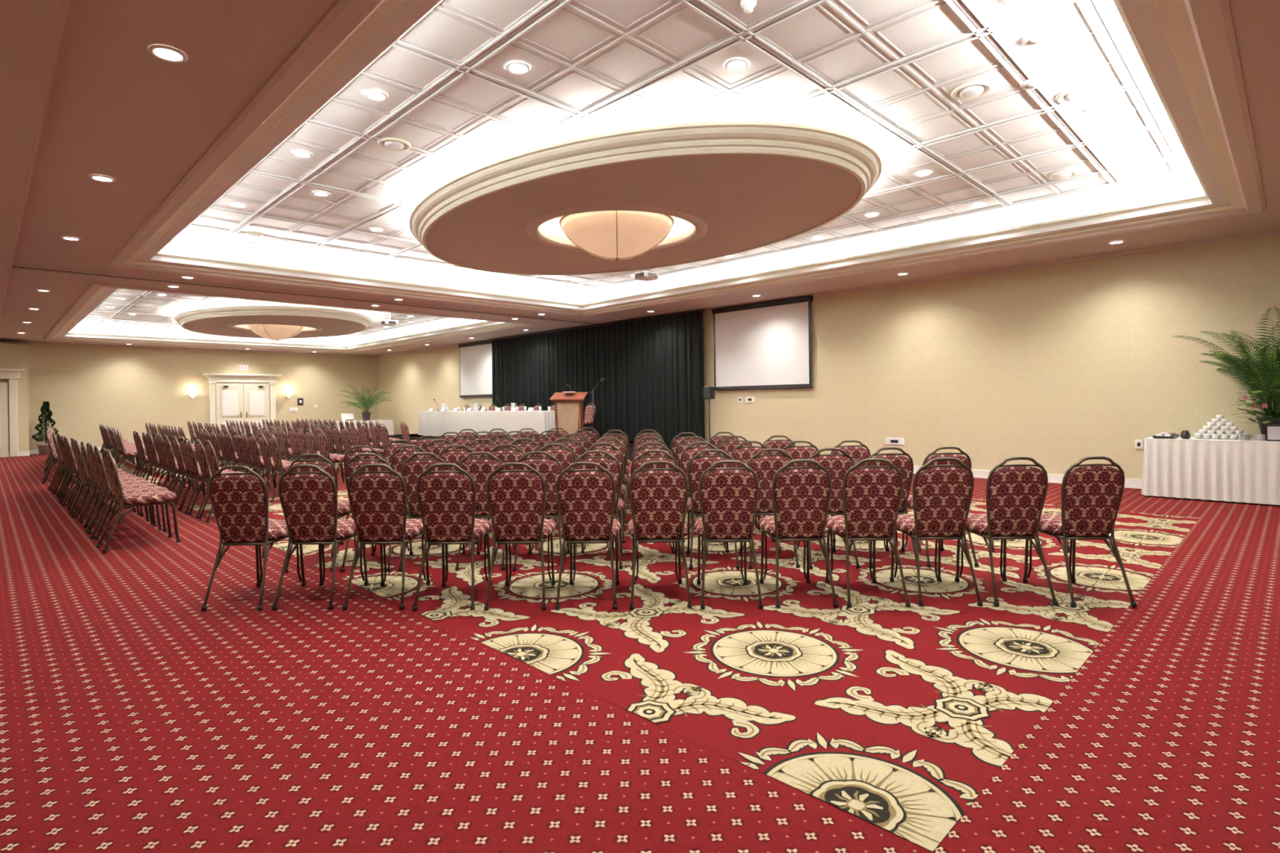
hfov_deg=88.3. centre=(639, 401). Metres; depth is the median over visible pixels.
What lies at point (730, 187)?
ceiling medallion
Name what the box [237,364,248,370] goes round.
exit sign
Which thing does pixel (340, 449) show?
banquet chair
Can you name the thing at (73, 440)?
banquet chair
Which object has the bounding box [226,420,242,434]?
banquet chair
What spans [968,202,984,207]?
recessed light
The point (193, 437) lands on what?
banquet chair
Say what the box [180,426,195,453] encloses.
banquet chair
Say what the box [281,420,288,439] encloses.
banquet chair
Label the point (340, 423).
banquet chair
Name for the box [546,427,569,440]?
banquet chair
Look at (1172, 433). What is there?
serving tray
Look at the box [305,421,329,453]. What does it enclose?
banquet chair
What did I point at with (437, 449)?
banquet chair
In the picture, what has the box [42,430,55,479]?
banquet chair
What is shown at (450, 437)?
banquet chair
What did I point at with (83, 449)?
banquet chair
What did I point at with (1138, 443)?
wall outlet
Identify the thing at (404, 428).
banquet chair
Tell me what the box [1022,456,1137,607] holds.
banquet chair
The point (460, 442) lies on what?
banquet chair
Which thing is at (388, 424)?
side table
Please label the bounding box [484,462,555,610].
banquet chair
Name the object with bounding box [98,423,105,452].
banquet chair
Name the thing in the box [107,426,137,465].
banquet chair
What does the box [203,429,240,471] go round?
banquet chair
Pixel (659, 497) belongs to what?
banquet chair
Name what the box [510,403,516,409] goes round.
water pitcher
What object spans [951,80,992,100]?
air diffuser
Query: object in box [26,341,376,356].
crown molding
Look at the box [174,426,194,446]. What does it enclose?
banquet chair
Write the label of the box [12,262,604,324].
track
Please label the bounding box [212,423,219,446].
banquet chair
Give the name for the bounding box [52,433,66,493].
banquet chair
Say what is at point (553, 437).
banquet chair
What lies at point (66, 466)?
banquet chair
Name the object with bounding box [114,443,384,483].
inlay
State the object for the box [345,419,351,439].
banquet chair
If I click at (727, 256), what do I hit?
recessed light
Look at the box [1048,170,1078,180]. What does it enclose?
air diffuser
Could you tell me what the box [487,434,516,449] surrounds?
banquet chair
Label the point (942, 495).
banquet chair
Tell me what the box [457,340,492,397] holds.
projection screen
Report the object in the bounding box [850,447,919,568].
banquet chair
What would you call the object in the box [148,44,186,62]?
recessed light
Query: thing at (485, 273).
recessed light
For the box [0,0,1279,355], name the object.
ceiling
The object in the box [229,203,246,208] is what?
recessed light
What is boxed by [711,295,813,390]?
projection screen
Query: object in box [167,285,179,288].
recessed light
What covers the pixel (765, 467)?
banquet chair
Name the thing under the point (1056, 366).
wall
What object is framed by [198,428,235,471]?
banquet chair
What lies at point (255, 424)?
banquet chair
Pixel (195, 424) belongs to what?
banquet chair
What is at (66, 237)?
recessed light
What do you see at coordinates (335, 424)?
banquet chair
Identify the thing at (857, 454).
banquet chair
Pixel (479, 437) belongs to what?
banquet chair
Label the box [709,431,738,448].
banquet chair
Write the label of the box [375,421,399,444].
banquet chair
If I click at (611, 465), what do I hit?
banquet chair
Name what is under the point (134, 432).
banquet chair
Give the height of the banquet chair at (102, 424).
0.927 m
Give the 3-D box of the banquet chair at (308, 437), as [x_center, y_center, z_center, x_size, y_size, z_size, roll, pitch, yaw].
[-5.359,0.913,11.131,0.404,0.927,0.595,-1,0,43]
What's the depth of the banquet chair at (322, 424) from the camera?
16.09 m
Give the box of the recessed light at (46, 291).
[36,289,50,292]
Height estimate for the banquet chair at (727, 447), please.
0.927 m
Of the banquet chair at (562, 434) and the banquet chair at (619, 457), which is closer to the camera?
the banquet chair at (619, 457)
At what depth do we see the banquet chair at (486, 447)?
7.18 m
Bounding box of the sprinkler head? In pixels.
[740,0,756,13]
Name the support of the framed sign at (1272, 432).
on the table at (1234, 470)
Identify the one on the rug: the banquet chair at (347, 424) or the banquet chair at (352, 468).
the banquet chair at (352, 468)
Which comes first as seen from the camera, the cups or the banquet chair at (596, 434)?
the cups
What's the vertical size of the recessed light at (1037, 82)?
0.040 m
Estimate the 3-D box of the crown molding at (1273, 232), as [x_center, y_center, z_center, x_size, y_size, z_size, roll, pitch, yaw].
[-0.646,-2.006,16.847,0.050,0.049,28.700,-1,0,-45]
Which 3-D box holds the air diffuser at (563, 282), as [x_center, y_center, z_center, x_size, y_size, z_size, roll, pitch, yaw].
[-1.518,-2.448,13.506,0.260,0.030,0.260,-1,0,-45]
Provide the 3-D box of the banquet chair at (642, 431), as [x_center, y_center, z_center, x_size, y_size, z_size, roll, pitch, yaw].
[0.120,0.839,9.289,0.404,0.927,0.595,-1,0,0]
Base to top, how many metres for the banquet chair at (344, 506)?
0.927 m
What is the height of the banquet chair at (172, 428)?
0.927 m
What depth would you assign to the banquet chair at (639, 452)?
6.17 m
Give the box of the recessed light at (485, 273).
[481,272,491,275]
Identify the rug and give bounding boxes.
[189,467,1199,852]
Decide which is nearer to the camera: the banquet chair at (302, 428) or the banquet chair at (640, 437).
the banquet chair at (640, 437)
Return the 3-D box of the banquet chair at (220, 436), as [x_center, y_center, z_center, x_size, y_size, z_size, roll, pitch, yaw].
[-6.940,0.935,11.318,0.404,0.927,0.595,-1,0,44]
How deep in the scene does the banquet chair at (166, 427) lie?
14.96 m
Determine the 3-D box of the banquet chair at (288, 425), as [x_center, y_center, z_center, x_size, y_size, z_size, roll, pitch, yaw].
[-7.641,0.944,14.846,0.595,0.927,0.404,-1,0,-37]
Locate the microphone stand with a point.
(602, 379)
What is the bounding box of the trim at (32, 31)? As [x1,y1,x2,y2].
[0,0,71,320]
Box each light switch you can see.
[288,408,297,411]
[738,396,742,402]
[745,396,755,402]
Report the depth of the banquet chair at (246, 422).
17.79 m
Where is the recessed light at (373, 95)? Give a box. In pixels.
[364,89,387,101]
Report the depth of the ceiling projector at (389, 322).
16.95 m
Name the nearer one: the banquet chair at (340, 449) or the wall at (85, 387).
the banquet chair at (340, 449)
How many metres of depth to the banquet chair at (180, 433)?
13.57 m
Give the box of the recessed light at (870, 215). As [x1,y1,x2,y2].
[865,213,879,217]
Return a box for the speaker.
[703,386,715,439]
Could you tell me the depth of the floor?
2.66 m
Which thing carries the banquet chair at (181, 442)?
on the floor
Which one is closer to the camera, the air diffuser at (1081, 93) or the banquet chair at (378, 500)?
the banquet chair at (378, 500)
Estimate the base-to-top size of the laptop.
0.280 m
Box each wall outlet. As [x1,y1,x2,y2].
[884,437,904,444]
[1134,440,1142,448]
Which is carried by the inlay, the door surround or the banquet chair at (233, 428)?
the banquet chair at (233, 428)
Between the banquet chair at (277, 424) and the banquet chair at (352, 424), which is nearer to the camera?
the banquet chair at (277, 424)
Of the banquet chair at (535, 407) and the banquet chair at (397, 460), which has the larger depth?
the banquet chair at (535, 407)
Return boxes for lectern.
[549,383,587,436]
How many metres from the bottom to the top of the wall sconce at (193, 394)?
0.220 m
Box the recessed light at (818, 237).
[812,235,823,239]
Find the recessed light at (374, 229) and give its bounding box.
[368,227,382,231]
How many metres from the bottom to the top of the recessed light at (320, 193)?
0.012 m
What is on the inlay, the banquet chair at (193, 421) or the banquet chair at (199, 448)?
the banquet chair at (193, 421)
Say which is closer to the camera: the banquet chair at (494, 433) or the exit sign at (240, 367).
the banquet chair at (494, 433)
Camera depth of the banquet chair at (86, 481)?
8.12 m
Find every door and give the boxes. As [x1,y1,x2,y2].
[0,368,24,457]
[215,384,270,434]
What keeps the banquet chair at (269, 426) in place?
on the inlay
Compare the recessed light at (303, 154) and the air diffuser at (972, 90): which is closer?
the air diffuser at (972, 90)
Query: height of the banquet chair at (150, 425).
0.927 m
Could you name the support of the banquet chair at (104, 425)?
on the inlay
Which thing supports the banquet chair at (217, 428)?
on the inlay
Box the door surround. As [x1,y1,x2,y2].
[201,373,282,428]
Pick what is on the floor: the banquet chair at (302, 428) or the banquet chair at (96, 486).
the banquet chair at (96, 486)
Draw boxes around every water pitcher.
[473,403,479,411]
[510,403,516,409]
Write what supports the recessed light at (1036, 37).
attached to the ceiling
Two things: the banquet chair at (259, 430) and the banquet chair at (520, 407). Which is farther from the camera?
the banquet chair at (520, 407)
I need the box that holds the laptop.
[341,413,356,421]
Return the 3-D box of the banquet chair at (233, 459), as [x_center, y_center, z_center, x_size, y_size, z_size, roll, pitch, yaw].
[-6.615,0.930,10.980,0.404,0.927,0.595,-1,0,45]
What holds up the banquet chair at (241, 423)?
on the inlay
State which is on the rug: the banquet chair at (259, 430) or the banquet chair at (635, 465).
the banquet chair at (635, 465)
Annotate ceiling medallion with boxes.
[173,300,373,338]
[408,120,881,275]
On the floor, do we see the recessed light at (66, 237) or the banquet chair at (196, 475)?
the banquet chair at (196, 475)
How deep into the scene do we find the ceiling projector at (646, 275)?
11.01 m
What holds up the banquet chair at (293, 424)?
on the inlay
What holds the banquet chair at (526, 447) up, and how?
on the rug
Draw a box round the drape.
[488,309,704,453]
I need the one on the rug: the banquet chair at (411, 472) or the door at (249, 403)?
the banquet chair at (411, 472)
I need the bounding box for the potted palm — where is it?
[1173,306,1279,434]
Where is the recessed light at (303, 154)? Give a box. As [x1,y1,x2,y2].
[292,150,312,158]
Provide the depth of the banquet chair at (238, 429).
13.95 m
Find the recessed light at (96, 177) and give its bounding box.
[88,174,115,182]
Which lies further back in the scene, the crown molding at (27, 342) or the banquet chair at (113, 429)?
the crown molding at (27, 342)
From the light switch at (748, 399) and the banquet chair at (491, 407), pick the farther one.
the banquet chair at (491, 407)
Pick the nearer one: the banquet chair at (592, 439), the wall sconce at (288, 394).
the banquet chair at (592, 439)
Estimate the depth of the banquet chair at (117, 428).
12.95 m
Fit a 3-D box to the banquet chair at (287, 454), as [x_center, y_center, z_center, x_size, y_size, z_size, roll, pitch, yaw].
[-6.359,0.927,12.128,0.595,0.927,0.404,-1,0,-45]
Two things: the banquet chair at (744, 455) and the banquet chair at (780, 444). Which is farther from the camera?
the banquet chair at (780, 444)
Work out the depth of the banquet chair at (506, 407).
18.96 m
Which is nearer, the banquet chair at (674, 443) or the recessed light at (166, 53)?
the recessed light at (166, 53)
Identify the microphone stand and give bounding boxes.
[590,377,605,429]
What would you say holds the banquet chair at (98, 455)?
on the floor
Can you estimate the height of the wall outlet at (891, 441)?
0.120 m
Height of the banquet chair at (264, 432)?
0.927 m
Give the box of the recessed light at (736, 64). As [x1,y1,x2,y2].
[724,57,748,71]
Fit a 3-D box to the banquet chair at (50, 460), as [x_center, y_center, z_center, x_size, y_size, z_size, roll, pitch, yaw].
[-12.351,1.008,14.122,0.595,0.927,0.404,-1,0,-38]
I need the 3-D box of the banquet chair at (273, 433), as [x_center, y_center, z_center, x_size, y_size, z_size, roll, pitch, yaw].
[-6.681,0.931,12.470,0.595,0.927,0.404,-1,0,-44]
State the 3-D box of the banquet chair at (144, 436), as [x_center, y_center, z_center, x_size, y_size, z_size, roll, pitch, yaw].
[-7.863,0.947,10.836,0.595,0.927,0.404,-1,0,-44]
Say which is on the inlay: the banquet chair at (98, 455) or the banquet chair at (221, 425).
the banquet chair at (221, 425)
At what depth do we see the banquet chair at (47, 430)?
12.21 m
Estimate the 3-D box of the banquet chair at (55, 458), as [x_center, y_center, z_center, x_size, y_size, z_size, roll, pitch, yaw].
[-10.478,0.983,12.005,0.595,0.927,0.404,-1,0,-39]
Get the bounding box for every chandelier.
[246,324,304,341]
[559,210,674,260]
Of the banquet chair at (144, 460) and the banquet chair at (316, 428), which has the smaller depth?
the banquet chair at (144, 460)
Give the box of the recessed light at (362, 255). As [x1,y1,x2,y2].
[360,254,372,257]
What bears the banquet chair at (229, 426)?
on the inlay
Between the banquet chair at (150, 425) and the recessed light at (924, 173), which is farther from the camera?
the banquet chair at (150, 425)
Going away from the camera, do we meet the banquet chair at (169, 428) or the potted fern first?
the banquet chair at (169, 428)
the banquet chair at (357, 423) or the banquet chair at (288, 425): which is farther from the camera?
the banquet chair at (357, 423)
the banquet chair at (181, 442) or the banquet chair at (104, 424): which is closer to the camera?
the banquet chair at (181, 442)
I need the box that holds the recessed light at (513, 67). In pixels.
[505,61,530,74]
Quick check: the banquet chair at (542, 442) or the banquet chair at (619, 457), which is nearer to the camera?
the banquet chair at (619, 457)
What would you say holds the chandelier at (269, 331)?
hanging from the ceiling medallion at (230, 319)
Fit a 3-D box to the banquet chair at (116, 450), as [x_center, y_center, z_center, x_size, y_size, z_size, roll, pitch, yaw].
[-11.322,0.994,14.484,0.595,0.927,0.404,-1,0,-40]
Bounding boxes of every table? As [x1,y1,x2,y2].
[332,419,394,435]
[417,410,555,436]
[1141,436,1279,505]
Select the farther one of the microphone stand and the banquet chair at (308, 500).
the microphone stand
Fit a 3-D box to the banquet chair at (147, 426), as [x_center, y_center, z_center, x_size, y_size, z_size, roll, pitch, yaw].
[-13.437,1.023,18.351,0.595,0.927,0.404,-1,0,-39]
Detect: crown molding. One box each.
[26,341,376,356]
[376,229,1279,356]
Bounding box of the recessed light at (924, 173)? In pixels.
[914,170,932,177]
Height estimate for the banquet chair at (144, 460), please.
0.927 m
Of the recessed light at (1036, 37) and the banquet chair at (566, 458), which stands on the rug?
the banquet chair at (566, 458)
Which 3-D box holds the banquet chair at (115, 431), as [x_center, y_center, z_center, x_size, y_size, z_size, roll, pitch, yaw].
[-10.391,0.982,13.423,0.595,0.927,0.404,-1,0,-38]
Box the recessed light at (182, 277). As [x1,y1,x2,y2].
[181,275,194,279]
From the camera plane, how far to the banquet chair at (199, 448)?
7.98 m
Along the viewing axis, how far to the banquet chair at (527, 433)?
10.09 m
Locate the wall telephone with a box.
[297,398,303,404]
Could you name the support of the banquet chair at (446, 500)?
on the rug
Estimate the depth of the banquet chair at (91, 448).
7.28 m
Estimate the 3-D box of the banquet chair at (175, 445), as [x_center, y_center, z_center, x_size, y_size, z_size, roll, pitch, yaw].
[-6.200,0.925,9.174,0.595,0.927,0.404,-1,0,-45]
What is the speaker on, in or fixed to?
on the floor
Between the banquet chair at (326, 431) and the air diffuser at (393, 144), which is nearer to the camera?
the air diffuser at (393, 144)
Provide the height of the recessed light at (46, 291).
0.012 m
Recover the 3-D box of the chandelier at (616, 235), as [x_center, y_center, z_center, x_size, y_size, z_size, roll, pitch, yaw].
[-0.290,-2.121,8.294,1.438,0.690,1.438,-1,0,-14]
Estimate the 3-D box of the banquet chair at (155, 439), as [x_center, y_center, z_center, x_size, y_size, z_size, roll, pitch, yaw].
[-7.191,0.938,10.178,0.595,0.927,0.404,-1,0,-45]
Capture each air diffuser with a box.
[137,303,152,306]
[243,231,263,237]
[377,137,410,151]
[560,280,572,284]
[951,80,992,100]
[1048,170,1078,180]
[1055,83,1105,104]
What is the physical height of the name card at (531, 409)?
0.090 m
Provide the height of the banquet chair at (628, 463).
0.927 m
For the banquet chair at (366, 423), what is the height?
0.927 m
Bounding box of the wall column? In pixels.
[0,342,29,457]
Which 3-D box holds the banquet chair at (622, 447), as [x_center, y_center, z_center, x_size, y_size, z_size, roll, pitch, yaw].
[-0.338,0.845,7.361,0.404,0.927,0.595,-1,0,-1]
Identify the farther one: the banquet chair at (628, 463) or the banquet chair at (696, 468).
the banquet chair at (628, 463)
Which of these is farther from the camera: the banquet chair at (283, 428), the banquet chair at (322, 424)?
the banquet chair at (322, 424)
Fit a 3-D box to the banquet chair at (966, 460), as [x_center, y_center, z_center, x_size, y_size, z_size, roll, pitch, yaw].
[2.408,0.808,5.366,0.404,0.927,0.595,-1,0,1]
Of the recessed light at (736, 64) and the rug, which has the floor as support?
the rug
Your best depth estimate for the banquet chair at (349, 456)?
6.26 m
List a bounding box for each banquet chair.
[41,431,59,484]
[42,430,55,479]
[44,427,52,472]
[46,430,57,479]
[48,432,64,490]
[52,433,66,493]
[53,434,68,496]
[56,435,71,498]
[58,435,76,502]
[58,436,79,505]
[65,437,121,508]
[66,439,124,512]
[69,440,133,517]
[74,441,140,521]
[79,442,149,526]
[82,444,153,532]
[86,445,162,538]
[94,447,173,544]
[96,449,180,552]
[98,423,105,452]
[99,423,124,453]
[102,424,130,460]
[103,424,131,462]
[104,425,133,462]
[105,425,135,464]
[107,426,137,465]
[108,426,139,466]
[110,426,141,464]
[111,427,145,471]
[114,427,148,472]
[116,428,152,475]
[117,428,149,466]
[133,431,174,482]
[135,431,177,484]
[142,431,183,485]
[146,422,151,435]
[146,432,191,489]
[149,422,174,457]
[151,423,155,448]
[152,433,199,491]
[153,423,158,451]
[156,434,204,494]
[158,424,163,439]
[162,435,208,495]
[163,424,168,437]
[165,425,192,448]
[168,425,198,462]
[171,426,194,457]
[171,435,209,503]
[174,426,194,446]
[174,436,228,509]
[177,426,195,448]
[177,438,235,513]
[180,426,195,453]
[186,421,195,442]
[188,421,195,444]
[188,439,242,517]
[192,421,197,444]
[194,422,199,443]
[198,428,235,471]
[198,440,257,522]
[200,465,306,610]
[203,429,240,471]
[206,422,209,434]
[209,429,248,472]
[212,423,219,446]
[215,423,221,450]
[217,430,257,473]
[219,423,224,463]
[221,424,227,464]
[223,431,266,484]
[225,424,235,466]
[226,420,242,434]
[230,425,260,464]
[232,420,237,434]
[232,431,275,487]
[235,425,260,465]
[239,431,281,488]
[240,421,247,438]
[243,421,248,437]
[245,421,251,435]
[247,432,288,475]
[250,421,258,443]
[253,422,258,444]
[253,426,288,471]
[257,433,300,486]
[259,426,295,475]
[266,434,297,502]
[267,422,293,459]
[267,426,304,475]
[271,464,368,609]
[275,422,289,446]
[275,427,307,475]
[280,423,307,458]
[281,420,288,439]
[284,427,319,477]
[284,453,355,572]
[287,423,306,458]
[291,420,296,431]
[294,420,318,450]
[295,428,330,460]
[299,421,305,439]
[301,418,306,432]
[304,429,345,482]
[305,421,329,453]
[310,421,334,453]
[314,425,341,467]
[315,429,347,464]
[316,421,341,454]
[320,422,342,454]
[323,425,343,453]
[327,422,352,453]
[331,425,353,471]
[333,422,352,453]
[337,426,369,475]
[338,419,361,443]
[340,445,383,544]
[340,453,413,572]
[342,463,430,609]
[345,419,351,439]
[349,426,384,462]
[350,420,372,442]
[356,420,363,445]
[359,422,382,453]
[362,420,383,455]
[368,423,396,449]
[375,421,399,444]
[378,423,394,456]
[383,440,418,519]
[388,444,431,545]
[398,452,466,571]
[400,422,424,444]
[413,462,492,610]
[414,435,444,452]
[424,439,457,461]
[436,444,490,545]
[439,431,464,445]
[449,435,479,449]
[455,451,518,570]
[456,429,479,439]
[466,439,499,457]
[470,431,496,443]
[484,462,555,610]
[485,444,526,544]
[486,428,509,439]
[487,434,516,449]
[488,404,495,410]
[502,431,528,444]
[503,404,510,410]
[507,438,542,457]
[512,451,569,571]
[516,428,538,438]
[518,404,524,410]
[523,434,552,451]
[533,403,542,410]
[535,443,575,519]
[537,430,562,443]
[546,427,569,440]
[548,437,583,519]
[550,403,554,410]
[555,462,621,609]
[560,433,590,453]
[569,430,596,450]
[572,450,623,569]
[576,427,599,441]
[582,442,626,542]
[583,402,595,432]
[591,437,627,524]
[598,433,629,509]
[604,429,630,497]
[627,460,692,608]
[630,449,681,569]
[631,442,672,462]
[632,436,667,453]
[633,432,664,445]
[635,429,662,440]
[671,431,701,462]
[675,435,711,474]
[680,441,720,542]
[686,448,740,569]
[693,460,763,608]
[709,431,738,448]
[718,435,755,523]
[730,440,774,541]
[739,448,799,568]
[759,458,838,608]
[762,435,795,517]
[771,440,820,542]
[793,448,860,568]
[825,457,911,608]
[830,440,872,542]
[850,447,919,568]
[889,457,982,606]
[901,446,978,567]
[954,456,1058,606]
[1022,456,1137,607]
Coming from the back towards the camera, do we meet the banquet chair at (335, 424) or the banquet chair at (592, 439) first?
the banquet chair at (335, 424)
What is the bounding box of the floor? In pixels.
[0,440,1279,852]
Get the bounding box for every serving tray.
[1151,433,1176,439]
[1160,432,1179,437]
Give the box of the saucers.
[1237,434,1265,440]
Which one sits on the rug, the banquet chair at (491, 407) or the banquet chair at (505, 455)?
the banquet chair at (505, 455)
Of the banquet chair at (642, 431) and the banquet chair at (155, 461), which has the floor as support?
the banquet chair at (155, 461)
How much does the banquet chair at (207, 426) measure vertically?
0.927 m
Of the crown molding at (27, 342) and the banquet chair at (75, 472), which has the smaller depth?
the banquet chair at (75, 472)
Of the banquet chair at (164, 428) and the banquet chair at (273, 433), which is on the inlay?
the banquet chair at (164, 428)
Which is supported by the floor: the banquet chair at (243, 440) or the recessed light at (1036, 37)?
the banquet chair at (243, 440)
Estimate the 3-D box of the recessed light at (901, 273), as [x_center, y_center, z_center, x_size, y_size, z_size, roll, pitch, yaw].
[4.292,-2.092,10.783,0.180,0.012,0.180,-1,0,-45]
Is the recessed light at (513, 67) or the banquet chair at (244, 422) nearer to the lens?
the recessed light at (513, 67)
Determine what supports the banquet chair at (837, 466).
on the rug
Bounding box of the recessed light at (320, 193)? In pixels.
[312,191,328,196]
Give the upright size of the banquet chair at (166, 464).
0.927 m
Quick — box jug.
[1180,431,1191,439]
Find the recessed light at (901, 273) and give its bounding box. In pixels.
[897,272,908,275]
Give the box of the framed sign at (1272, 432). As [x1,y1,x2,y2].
[1265,424,1279,441]
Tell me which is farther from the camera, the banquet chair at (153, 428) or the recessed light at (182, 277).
the banquet chair at (153, 428)
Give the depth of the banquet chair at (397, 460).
6.23 m
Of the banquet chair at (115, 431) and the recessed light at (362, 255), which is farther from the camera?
the banquet chair at (115, 431)
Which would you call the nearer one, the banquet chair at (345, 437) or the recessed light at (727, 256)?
the recessed light at (727, 256)
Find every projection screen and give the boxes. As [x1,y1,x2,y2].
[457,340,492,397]
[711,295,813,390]
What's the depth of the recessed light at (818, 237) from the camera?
10.11 m
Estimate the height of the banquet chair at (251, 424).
0.927 m
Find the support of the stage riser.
on the floor
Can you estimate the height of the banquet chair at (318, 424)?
0.927 m
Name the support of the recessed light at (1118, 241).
in the ceiling
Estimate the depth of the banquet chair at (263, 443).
9.46 m
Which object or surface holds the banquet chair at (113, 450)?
on the inlay
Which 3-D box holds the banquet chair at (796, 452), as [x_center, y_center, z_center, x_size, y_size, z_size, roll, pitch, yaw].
[1.494,0.820,6.353,0.404,0.927,0.595,-1,0,-1]
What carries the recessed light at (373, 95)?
in the ceiling
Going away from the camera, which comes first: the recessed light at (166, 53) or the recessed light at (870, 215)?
the recessed light at (166, 53)
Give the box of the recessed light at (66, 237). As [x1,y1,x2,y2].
[61,235,80,240]
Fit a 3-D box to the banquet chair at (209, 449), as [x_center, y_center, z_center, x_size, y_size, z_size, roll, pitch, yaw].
[-4.869,0.907,7.848,0.595,0.927,0.404,-1,0,-45]
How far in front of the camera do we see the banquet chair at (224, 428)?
14.96 m
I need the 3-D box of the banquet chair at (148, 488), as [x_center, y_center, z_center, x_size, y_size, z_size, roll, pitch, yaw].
[-5.138,0.910,6.690,0.595,0.927,0.404,-1,0,-44]
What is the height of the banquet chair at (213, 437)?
0.927 m
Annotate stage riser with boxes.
[388,433,634,459]
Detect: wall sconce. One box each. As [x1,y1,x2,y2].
[187,391,197,398]
[284,391,292,398]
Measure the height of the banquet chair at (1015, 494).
0.927 m
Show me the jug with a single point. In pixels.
(1185, 434)
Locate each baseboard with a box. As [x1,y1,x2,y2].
[29,442,195,454]
[913,466,1142,488]
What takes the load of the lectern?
on the stage riser
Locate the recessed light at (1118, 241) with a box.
[1107,240,1124,244]
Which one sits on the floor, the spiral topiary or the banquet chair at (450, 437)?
the spiral topiary
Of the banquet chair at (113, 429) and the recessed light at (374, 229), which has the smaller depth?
the recessed light at (374, 229)
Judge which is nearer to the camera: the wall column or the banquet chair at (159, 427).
the banquet chair at (159, 427)
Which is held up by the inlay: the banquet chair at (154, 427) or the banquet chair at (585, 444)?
the banquet chair at (154, 427)
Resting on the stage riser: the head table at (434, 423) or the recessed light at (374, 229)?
the head table at (434, 423)
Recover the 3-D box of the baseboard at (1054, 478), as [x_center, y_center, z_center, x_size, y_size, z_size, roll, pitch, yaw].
[-0.593,1.253,16.855,0.026,0.130,28.700,-1,0,-45]
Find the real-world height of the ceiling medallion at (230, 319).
0.360 m
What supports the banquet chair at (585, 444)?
on the rug
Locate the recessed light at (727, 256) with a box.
[723,254,733,257]
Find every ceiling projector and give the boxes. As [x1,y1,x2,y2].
[381,312,398,325]
[634,269,658,281]
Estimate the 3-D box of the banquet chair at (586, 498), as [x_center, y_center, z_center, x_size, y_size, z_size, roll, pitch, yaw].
[-0.340,0.845,4.452,0.404,0.927,0.595,-1,0,1]
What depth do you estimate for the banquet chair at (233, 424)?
19.18 m
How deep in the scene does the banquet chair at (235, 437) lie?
10.50 m
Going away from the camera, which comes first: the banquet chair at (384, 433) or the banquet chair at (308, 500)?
the banquet chair at (308, 500)
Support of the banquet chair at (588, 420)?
on the stage riser
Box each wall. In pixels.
[0,340,377,449]
[377,234,1279,479]
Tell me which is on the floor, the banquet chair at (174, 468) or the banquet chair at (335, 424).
the banquet chair at (174, 468)
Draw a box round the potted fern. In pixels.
[338,384,391,420]
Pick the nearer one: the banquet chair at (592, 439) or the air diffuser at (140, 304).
the banquet chair at (592, 439)
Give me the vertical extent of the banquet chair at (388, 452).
0.927 m
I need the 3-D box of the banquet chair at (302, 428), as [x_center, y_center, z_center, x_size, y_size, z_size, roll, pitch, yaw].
[-8.818,0.960,17.655,0.595,0.927,0.404,-1,0,-38]
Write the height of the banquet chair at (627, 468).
0.927 m
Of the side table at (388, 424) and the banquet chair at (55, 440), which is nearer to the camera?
the banquet chair at (55, 440)
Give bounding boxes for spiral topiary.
[31,400,58,454]
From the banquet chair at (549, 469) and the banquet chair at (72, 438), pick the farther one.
the banquet chair at (72, 438)
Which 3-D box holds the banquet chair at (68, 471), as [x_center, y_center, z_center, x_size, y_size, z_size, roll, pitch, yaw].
[-8.463,0.956,10.011,0.595,0.927,0.404,-1,0,-43]
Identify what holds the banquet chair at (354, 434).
on the floor
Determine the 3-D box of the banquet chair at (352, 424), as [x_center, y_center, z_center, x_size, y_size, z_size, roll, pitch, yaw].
[-7.480,0.942,17.665,0.595,0.927,0.404,-1,0,-38]
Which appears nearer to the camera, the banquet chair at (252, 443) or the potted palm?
the potted palm
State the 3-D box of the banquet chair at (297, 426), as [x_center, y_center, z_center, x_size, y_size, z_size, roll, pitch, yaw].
[-9.126,0.965,18.009,0.595,0.927,0.404,-1,0,-40]
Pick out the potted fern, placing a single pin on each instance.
(366, 415)
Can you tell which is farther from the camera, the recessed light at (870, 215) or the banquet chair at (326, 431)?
the banquet chair at (326, 431)
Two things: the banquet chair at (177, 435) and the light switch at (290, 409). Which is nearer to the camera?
the banquet chair at (177, 435)
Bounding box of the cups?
[1193,414,1248,439]
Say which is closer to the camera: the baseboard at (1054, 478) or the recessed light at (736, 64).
the recessed light at (736, 64)
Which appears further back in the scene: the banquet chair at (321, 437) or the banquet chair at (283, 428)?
the banquet chair at (283, 428)
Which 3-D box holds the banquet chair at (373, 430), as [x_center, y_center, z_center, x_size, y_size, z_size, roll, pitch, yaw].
[-5.496,0.915,14.108,0.595,0.927,0.404,-1,0,-44]
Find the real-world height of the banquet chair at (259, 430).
0.927 m
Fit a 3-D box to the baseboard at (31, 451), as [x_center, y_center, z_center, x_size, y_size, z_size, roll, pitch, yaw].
[-14.447,1.442,23.276,10.500,0.130,0.026,-1,0,-45]
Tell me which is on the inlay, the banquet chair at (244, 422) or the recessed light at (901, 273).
the banquet chair at (244, 422)
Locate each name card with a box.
[511,407,517,411]
[527,407,534,411]
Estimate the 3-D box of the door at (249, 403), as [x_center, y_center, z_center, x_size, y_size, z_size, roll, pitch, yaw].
[-14.130,0.437,23.525,1.680,2.110,0.120,-1,0,-45]

